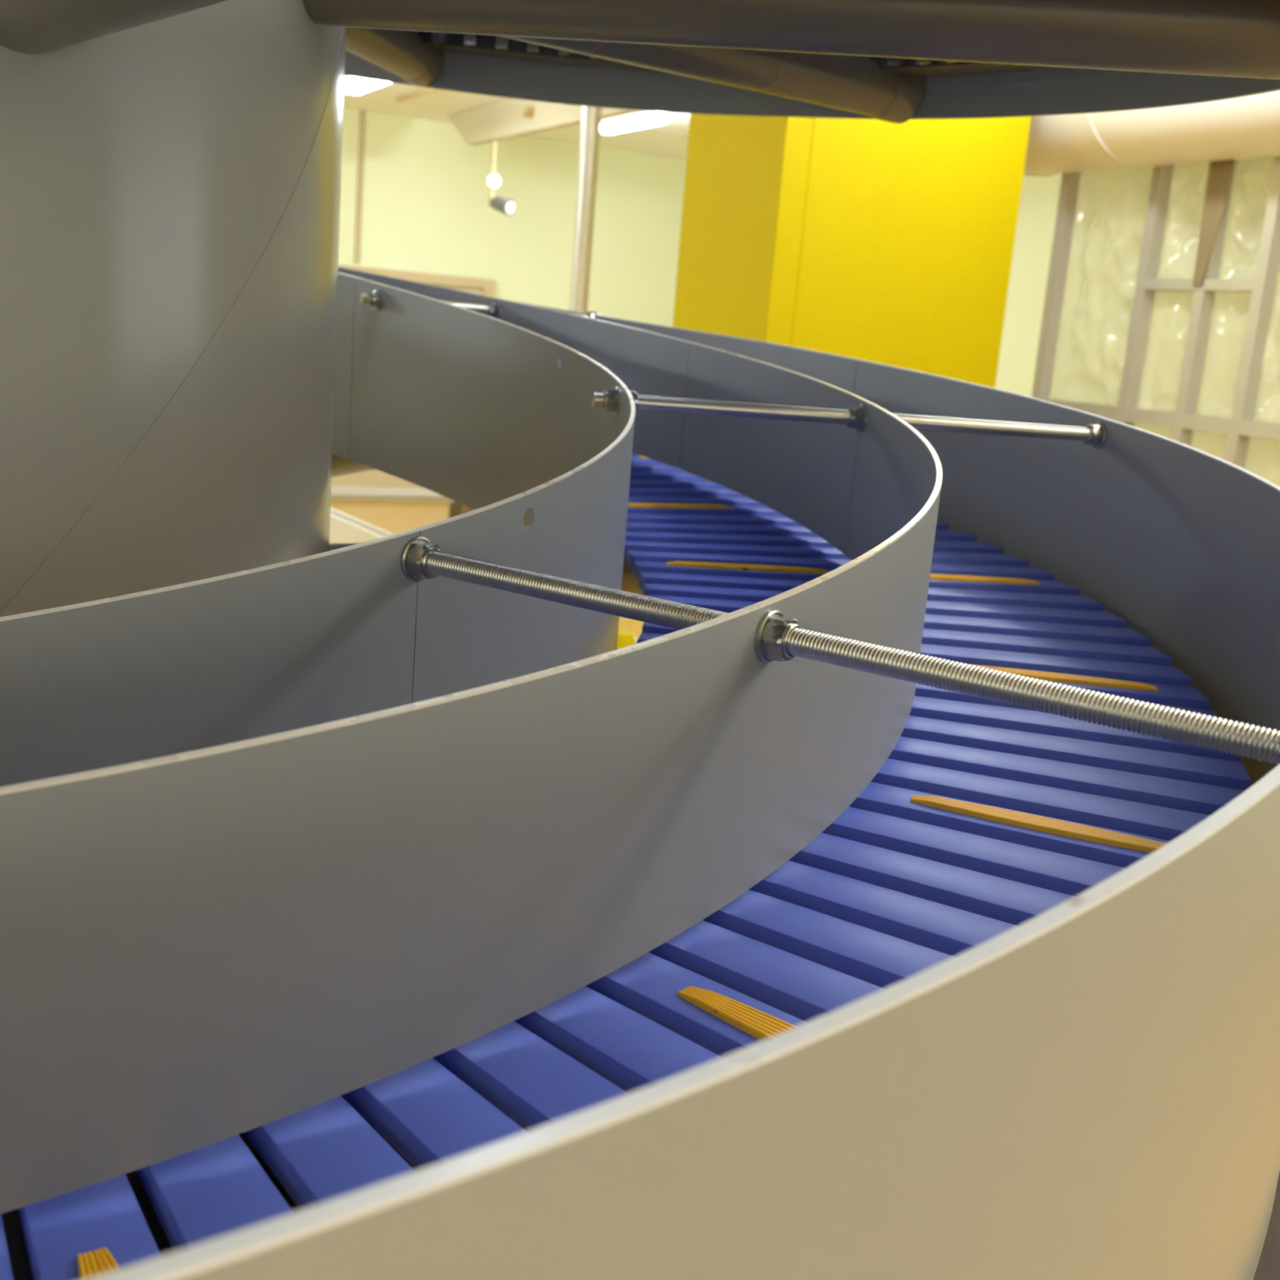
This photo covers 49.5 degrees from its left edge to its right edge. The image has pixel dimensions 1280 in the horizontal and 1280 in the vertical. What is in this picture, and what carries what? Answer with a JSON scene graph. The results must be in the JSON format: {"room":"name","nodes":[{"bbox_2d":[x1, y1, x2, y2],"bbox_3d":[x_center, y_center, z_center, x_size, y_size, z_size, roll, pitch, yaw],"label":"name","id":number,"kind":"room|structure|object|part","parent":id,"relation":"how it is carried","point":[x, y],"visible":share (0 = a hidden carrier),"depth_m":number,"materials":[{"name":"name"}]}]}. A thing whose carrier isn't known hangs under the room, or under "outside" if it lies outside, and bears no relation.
{"room":"distribution center","nodes":[
{"label":"distribution center","id":0,"kind":"room"},
{"bbox_2d":[328,507,637,644],"bbox_3d":[-0.690,0.302,4.220,1.537,1.451,0.212,12,14,30],"label":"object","id":1,"kind":"object","parent":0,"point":[344,528],"visible":0.02,"depth_m":4.20,"materials":[{"name":"ceramic"}]},
{"bbox_2d":[337,107,686,618],"bbox_3d":[-4.098,-1.539,7.355,12.200,3.140,0.100,-2,14,-29],"label":"wall","id":2,"kind":"structure","parent":0,"point":[425,209],"depth_m":8.83,"materials":[{"name":"beige paint"}]},
{"bbox_2d":[354,109,364,263],"bbox_3d":[-1.679,-2.713,8.325,0.031,0.880,0.009,-2,14,-29],"label":"conduit","id":3,"kind":"object","parent":2,"relation":"attached to","point":[360,109],"visible":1,"depth_m":8.32,"materials":[{"name":"beige metal"}]},
{"bbox_2d":[331,264,494,516],"bbox_3d":[-1.534,-1.181,8.795,1.170,2.240,0.050,-2,14,-29],"label":"door","id":4,"kind":"structure","parent":2,"relation":"in","point":[375,477],"depth_m":8.71,"materials":[{"name":"brown wood"}]},
{"bbox_2d":[343,82,690,159],"bbox_3d":[-0.853,-1.647,1.440,12.000,0.100,13.000,-2,14,-29],"label":"ceiling","id":5,"kind":"structure","parent":0,"point":[665,140],"depth_m":8.07,"materials":[{"name":"beige paint"}]},
{"bbox_2d":[343,75,390,94],"bbox_3d":[-1.286,-2.675,6.545,0.120,0.135,0.500,-2,14,-29],"label":"ceiling lamp","id":6,"kind":"object","parent":5,"relation":"hanging from","point":[353,85],"visible":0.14,"depth_m":6.56,"materials":[{"name":"white"}]},
{"bbox_2d":[395,88,439,102],"bbox_3d":[-1.050,-2.845,7.155,0.024,0.023,1.200,-2,14,-29],"label":"conduit","id":7,"kind":"object","parent":5,"relation":"attached to","point":[425,91],"visible":0.44,"depth_m":7.40,"materials":[{"name":"beige metal"}]},
{"bbox_2d":[447,97,641,145],"bbox_3d":[-0.301,-2.594,6.674,0.107,0.189,3.540,-2,14,-29],"label":"ceiling beam","id":8,"kind":"structure","parent":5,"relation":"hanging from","point":[508,118],"depth_m":7.34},
{"bbox_2d":[488,139,515,215],"bbox_3d":[-0.761,-2.538,7.627,0.183,0.397,0.100,14,15,36],"label":"spotlight","id":9,"kind":"object","parent":8,"relation":"hanging from","point":[507,206],"visible":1,"depth_m":7.63,"materials":[{"name":"white metal"}]},
{"bbox_3d":[-0.798,-2.565,7.668,0.060,0.367,0.042,5,12,0],"label":"stem","id":10,"kind":"part","parent":9,"relation":"part of","materials":[{"name":"beige metal"}]},
{"bbox_2d":[600,111,669,133],"bbox_3d":[-0.030,-2.715,7.186,0.075,0.128,0.620,-2,14,-29],"label":"ceiling lamp","id":11,"kind":"object","parent":5,"relation":"hanging from","point":[640,119],"visible":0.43,"depth_m":7.14,"materials":[{"name":"white"}]},
{"bbox_2d":[680,130,688,135],"bbox_3d":[0.407,-2.858,7.760,0.024,0.023,0.700,-2,14,-29],"label":"conduit","id":12,"kind":"object","parent":5,"relation":"attached to","point":[686,132],"visible":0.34,"depth_m":8.01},
{"bbox_2d":[1022,90,1279,177],"bbox_3d":[2.175,-1.378,2.969,0.532,0.532,5.600,-2,14,-29],"label":"duct","id":13,"kind":"object","parent":5,"relation":"hanging from","point":[1248,126],"visible":0.29,"depth_m":3.96,"materials":[{"name":"white metal"}]},
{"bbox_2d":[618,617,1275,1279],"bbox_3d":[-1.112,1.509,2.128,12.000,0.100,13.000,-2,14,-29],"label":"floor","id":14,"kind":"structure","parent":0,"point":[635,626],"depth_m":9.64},
{"bbox_2d":[0,0,346,617],"bbox_3d":[-0.753,0.033,1.406,2.236,3.138,2.236,5,12,0],"label":"drum","id":15,"kind":"object","parent":14,"relation":"on","point":[170,187],"visible":0.57,"depth_m":1.10,"materials":[{"name":"paint"}]},
{"bbox_2d":[0,0,227,54],"bbox_3d":[-0.161,-0.364,0.664,0.086,0.086,0.904,-6,16,-40],"label":"support arm","id":16,"kind":"object","parent":15,"relation":"attached to","point":[32,27],"visible":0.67,"depth_m":0.87,"materials":[{"name":"paint"}]},
{"bbox_2d":[331,454,374,477],"bbox_3d":[-0.546,-0.285,2.175,0.086,0.086,0.904,7,13,12],"label":"support arm","id":17,"kind":"object","parent":15,"relation":"attached to","point":[340,466],"visible":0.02,"depth_m":2.29,"materials":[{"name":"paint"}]},
{"bbox_2d":[345,26,444,86],"bbox_3d":[-0.492,-0.941,2.032,0.086,0.086,0.904,7,13,12],"label":"support arm","id":18,"kind":"object","parent":15,"relation":"attached to","point":[404,54],"visible":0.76,"depth_m":2.31,"materials":[{"name":"paint"}]},
{"bbox_2d":[360,288,601,319],"bbox_3d":[-0.226,-0.518,2.185,0.031,0.031,0.628,11,14,28],"label":"rod","id":19,"kind":"object","parent":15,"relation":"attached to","point":[375,299],"visible":0.38,"depth_m":2.10,"materials":[{"name":"metal"}]},
{"bbox_2d":[370,288,385,311],"bbox_3d":[-0.368,-0.475,1.937,0.031,0.031,0.003,11,14,28],"label":"washer","id":20,"kind":"object","parent":19,"relation":"in","point":[377,295],"depth_m":1.93,"materials":[{"name":"metal"}]},
{"bbox_2d":[488,300,501,319],"bbox_3d":[-0.230,-0.516,2.178,0.031,0.031,0.003,11,14,28],"label":"washer","id":21,"kind":"object","parent":19,"relation":"in","point":[495,308],"depth_m":2.17,"materials":[{"name":"metal"}]},
{"bbox_2d":[587,311,599,319],"bbox_3d":[-0.086,-0.560,2.431,0.031,0.031,0.003,11,14,28],"label":"washer","id":22,"kind":"object","parent":19,"relation":"in","point":[591,314],"depth_m":2.42,"materials":[{"name":"metal"}]},
{"bbox_2d":[328,542,642,594],"bbox_3d":[-0.052,-0.095,1.862,0.904,0.086,0.086,-4,15,-34],"label":"support arm","id":23,"kind":"object","parent":15,"relation":"attached to","point":[629,583],"visible":0.02,"depth_m":1.84,"materials":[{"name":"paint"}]},
{"bbox_2d":[85,300,1279,1279],"bbox_3d":[-0.734,-0.090,1.372,2.619,0.941,2.624,5,12,0],"label":"guard","id":24,"kind":"object","parent":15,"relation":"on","point":[1088,1089],"visible":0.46,"depth_m":0.45,"materials":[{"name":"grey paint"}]},
{"bbox_3d":[-0.822,-0.499,2.286,2.252,0.544,0.650,3,12,-6],"label":"panel","id":25,"kind":"part","parent":24,"relation":"part of","materials":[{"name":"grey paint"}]},
{"bbox_2d":[499,35,925,123],"bbox_3d":[0.001,-0.754,1.719,0.904,0.086,0.086,-4,15,-34],"label":"support arm","id":26,"kind":"object","parent":15,"relation":"attached to","point":[856,84],"visible":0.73,"depth_m":1.82,"materials":[{"name":"paint"}]},
{"bbox_2d":[302,0,1279,79],"bbox_3d":[0.132,-0.535,1.162,0.904,0.086,0.086,6,12,7],"label":"support arm","id":27,"kind":"object","parent":15,"relation":"attached to","point":[1236,38],"visible":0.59,"depth_m":1.13,"materials":[{"name":"paint"}]},
{"bbox_2d":[400,536,1279,765],"bbox_3d":[0.075,-0.002,0.786,0.628,0.031,0.031,13,15,34],"label":"rod","id":28,"kind":"object","parent":15,"relation":"attached to","point":[780,637],"visible":0.91,"depth_m":0.74,"materials":[{"name":"metal"}]},
{"bbox_2d":[400,536,431,581],"bbox_3d":[-0.151,-0.055,0.946,0.003,0.031,0.031,13,15,34],"label":"washer","id":29,"kind":"object","parent":28,"relation":"in","point":[415,556],"depth_m":0.93,"materials":[{"name":"metal"}]},
{"bbox_2d":[754,608,783,662],"bbox_3d":[0.074,-0.002,0.787,0.003,0.031,0.031,13,15,34],"label":"washer","id":30,"kind":"object","parent":28,"relation":"in","point":[769,635],"depth_m":0.78,"materials":[{"name":"metal"}]},
{"bbox_2d":[591,386,1106,448],"bbox_3d":[0.256,-0.248,1.559,0.628,0.031,0.031,2,13,-13],"label":"rod","id":31,"kind":"object","parent":15,"relation":"attached to","point":[609,400],"visible":0.88,"depth_m":1.54,"materials":[{"name":"metal"}]},
{"bbox_2d":[613,386,620,415],"bbox_3d":[-0.026,-0.258,1.496,0.003,0.031,0.031,2,13,-13],"label":"washer","id":32,"kind":"object","parent":31,"relation":"in","point":[616,392],"depth_m":1.48,"materials":[{"name":"metal"}]},
{"bbox_2d":[856,404,866,431],"bbox_3d":[0.247,-0.249,1.557,0.003,0.031,0.031,2,13,-13],"label":"washer","id":33,"kind":"object","parent":31,"relation":"in","point":[861,411],"depth_m":1.55,"materials":[{"name":"metal"}]},
{"bbox_2d":[1092,422,1106,448],"bbox_3d":[0.535,-0.239,1.622,0.003,0.031,0.031,2,13,-13],"label":"washer","id":34,"kind":"object","parent":31,"relation":"in","point":[1099,429],"depth_m":1.61,"materials":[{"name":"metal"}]},
{"bbox_3d":[0.078,0.119,1.303,0.908,0.086,0.193,5,12,0],"label":"support arm","id":35,"kind":"object","parent":15,"relation":"attached to","visible":0},
{"bbox_2d":[0,31,1252,1279],"bbox_3d":[-0.720,-0.353,1.322,2.545,1.378,2.548,5,12,0],"label":"conveyor","id":36,"kind":"object","parent":35,"relation":"on","point":[984,817],"depth_m":0.92,"materials":[{"name":"blue plastic"}]},
{"bbox_3d":[-0.747,-0.029,1.392,2.038,0.645,2.041,5,12,0],"label":"carrier rail","id":37,"kind":"part","parent":36,"relation":"part of","materials":[{"name":"metal"}]},
{"bbox_3d":[-0.892,0.130,0.952,1.367,0.518,0.483,8,13,15],"label":"panel","id":38,"kind":"part","parent":36,"relation":"part of","materials":[{"name":"grey paint"}]},
{"bbox_3d":[-0.739,-0.135,1.369,1.450,0.881,1.452,5,12,0],"label":"inner guard","id":39,"kind":"part","parent":36,"relation":"part of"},
{"bbox_3d":[-0.927,-0.494,1.884,1.041,0.427,0.223,0,13,-20],"label":"panel","id":40,"kind":"part","parent":36,"relation":"part of","materials":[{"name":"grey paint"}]},
{"bbox_2d":[0,266,942,1213],"bbox_3d":[-0.735,-0.173,1.361,2.010,0.798,2.013,5,12,0],"label":"divider","id":41,"kind":"object","parent":36,"relation":"attached to","point":[199,948],"visible":0.77,"depth_m":0.64,"materials":[{"name":"grey paint"}]},
{"bbox_3d":[-0.806,-0.535,2.057,1.723,0.395,0.489,3,12,-7],"label":"panel","id":42,"kind":"part","parent":41,"relation":"part of","materials":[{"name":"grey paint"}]},
{"bbox_3d":[0.165,-0.256,1.771,0.029,0.222,0.438,-1,14,-25],"label":"panel","id":43,"kind":"part","parent":41,"relation":"part of","materials":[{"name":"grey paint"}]},
{"bbox_3d":[-0.160,-0.164,1.508,0.261,0.445,1.110,1,13,-14],"label":"panel","id":44,"kind":"part","parent":36,"relation":"part of","materials":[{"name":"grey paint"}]},
{"bbox_3d":[-0.640,-0.698,1.246,2.441,0.620,2.548,5,12,0],"label":"carrier rail","id":45,"kind":"part","parent":36,"relation":"part of","materials":[{"name":"metal"}]},
{"bbox_2d":[344,49,1279,119],"bbox_3d":[-0.632,-0.775,1.229,2.497,0.877,2.606,5,12,0],"label":"guard","id":46,"kind":"object","parent":36,"relation":"attached to","point":[1055,91],"visible":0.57,"depth_m":2.13,"materials":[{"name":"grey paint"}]},
{"bbox_3d":[-0.769,-1.155,2.143,2.252,0.544,0.650,3,12,-6],"label":"panel","id":47,"kind":"part","parent":46,"relation":"part of","materials":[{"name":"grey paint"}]},
{"bbox_3d":[-0.302,-0.530,0.740,2.606,0.660,1.284,-5,15,-37],"label":"panel","id":48,"kind":"part","parent":46,"relation":"part of","materials":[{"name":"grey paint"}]},
{"bbox_2d":[330,485,453,533],"bbox_3d":[-1.507,-0.262,7.355,0.924,1.065,0.340,-2,14,-29],"label":"countertop","id":49,"kind":"structure","parent":14,"relation":"on","point":[393,510],"depth_m":7.22,"materials":[{"name":"laminate"}]},
{"bbox_3d":[-1.466,-0.763,7.246,0.923,0.035,0.340,-2,14,-29],"label":"rail","id":50,"kind":"part","parent":49,"relation":"part of","materials":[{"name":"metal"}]},
{"bbox_2d":[448,501,473,518],"bbox_3d":[-0.950,-0.346,7.586,0.160,1.220,0.200,-2,14,-29],"label":"post","id":51,"kind":"object","parent":14,"relation":"on","point":[455,508],"visible":0.02,"depth_m":7.46,"materials":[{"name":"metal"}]},
{"bbox_2d":[568,106,602,312],"bbox_3d":[-0.235,-0.615,4.569,0.062,3.140,0.062,5,12,0],"label":"vertical pipe","id":52,"kind":"object","parent":14,"relation":"on","point":[591,117],"visible":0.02,"depth_m":4.38,"materials":[{"name":"metal"}]},
{"bbox_2d":[617,627,635,648],"bbox_3d":[-0.109,0.592,3.507,0.100,1.260,0.100,5,12,0],"label":"post","id":53,"kind":"object","parent":14,"relation":"on","point":[625,637],"visible":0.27,"depth_m":3.34,"materials":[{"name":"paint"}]},
{"bbox_2d":[672,113,1031,388],"bbox_3d":[0.574,-0.506,4.418,0.870,3.120,0.532,-2,14,-29],"label":"column","id":54,"kind":"structure","parent":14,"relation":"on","point":[877,241],"depth_m":4.04,"materials":[{"name":"paint"}]},
{"bbox_3d":[0.201,-0.492,4.216,0.020,3.120,0.526,-2,14,-29],"label":"panel","id":55,"kind":"part","parent":54,"relation":"part of","materials":[{"name":"yellow paint"}]},
{"bbox_2d":[1031,155,1279,468],"bbox_3d":[1.674,-0.155,4.301,0.151,2.662,1.368,-2,14,-29],"label":"frame","id":56,"kind":"object","parent":14,"relation":"on","point":[1252,400],"depth_m":4.17,"materials":[{"name":"wood"}]},
{"bbox_3d":[1.519,-1.130,4.515,0.074,0.795,0.360,-4,15,-35],"label":"film pane","id":57,"kind":"part","parent":56,"relation":"part of","materials":[{"name":"beige plastic"}]},
{"bbox_3d":[1.648,-0.878,4.295,0.025,0.420,0.207,-2,14,-27],"label":"film pane","id":58,"kind":"part","parent":56,"relation":"part of","materials":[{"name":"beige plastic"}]},
{"bbox_3d":[1.679,-0.654,4.171,0.049,0.044,1.296,-2,14,-29],"label":"rail","id":59,"kind":"part","parent":56,"relation":"part of","materials":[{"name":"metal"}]},
{"bbox_3d":[1.881,-0.963,3.887,0.059,0.795,0.224,-2,14,-28],"label":"film pane","id":60,"kind":"part","parent":56,"relation":"part of","materials":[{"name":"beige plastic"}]},
{"bbox_2d":[995,155,1279,486],"bbox_3d":[4.317,-0.270,4.695,0.100,3.140,13.000,-2,14,-29],"label":"wall","id":61,"kind":"structure","parent":0,"point":[1112,205],"depth_m":7.51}
]}

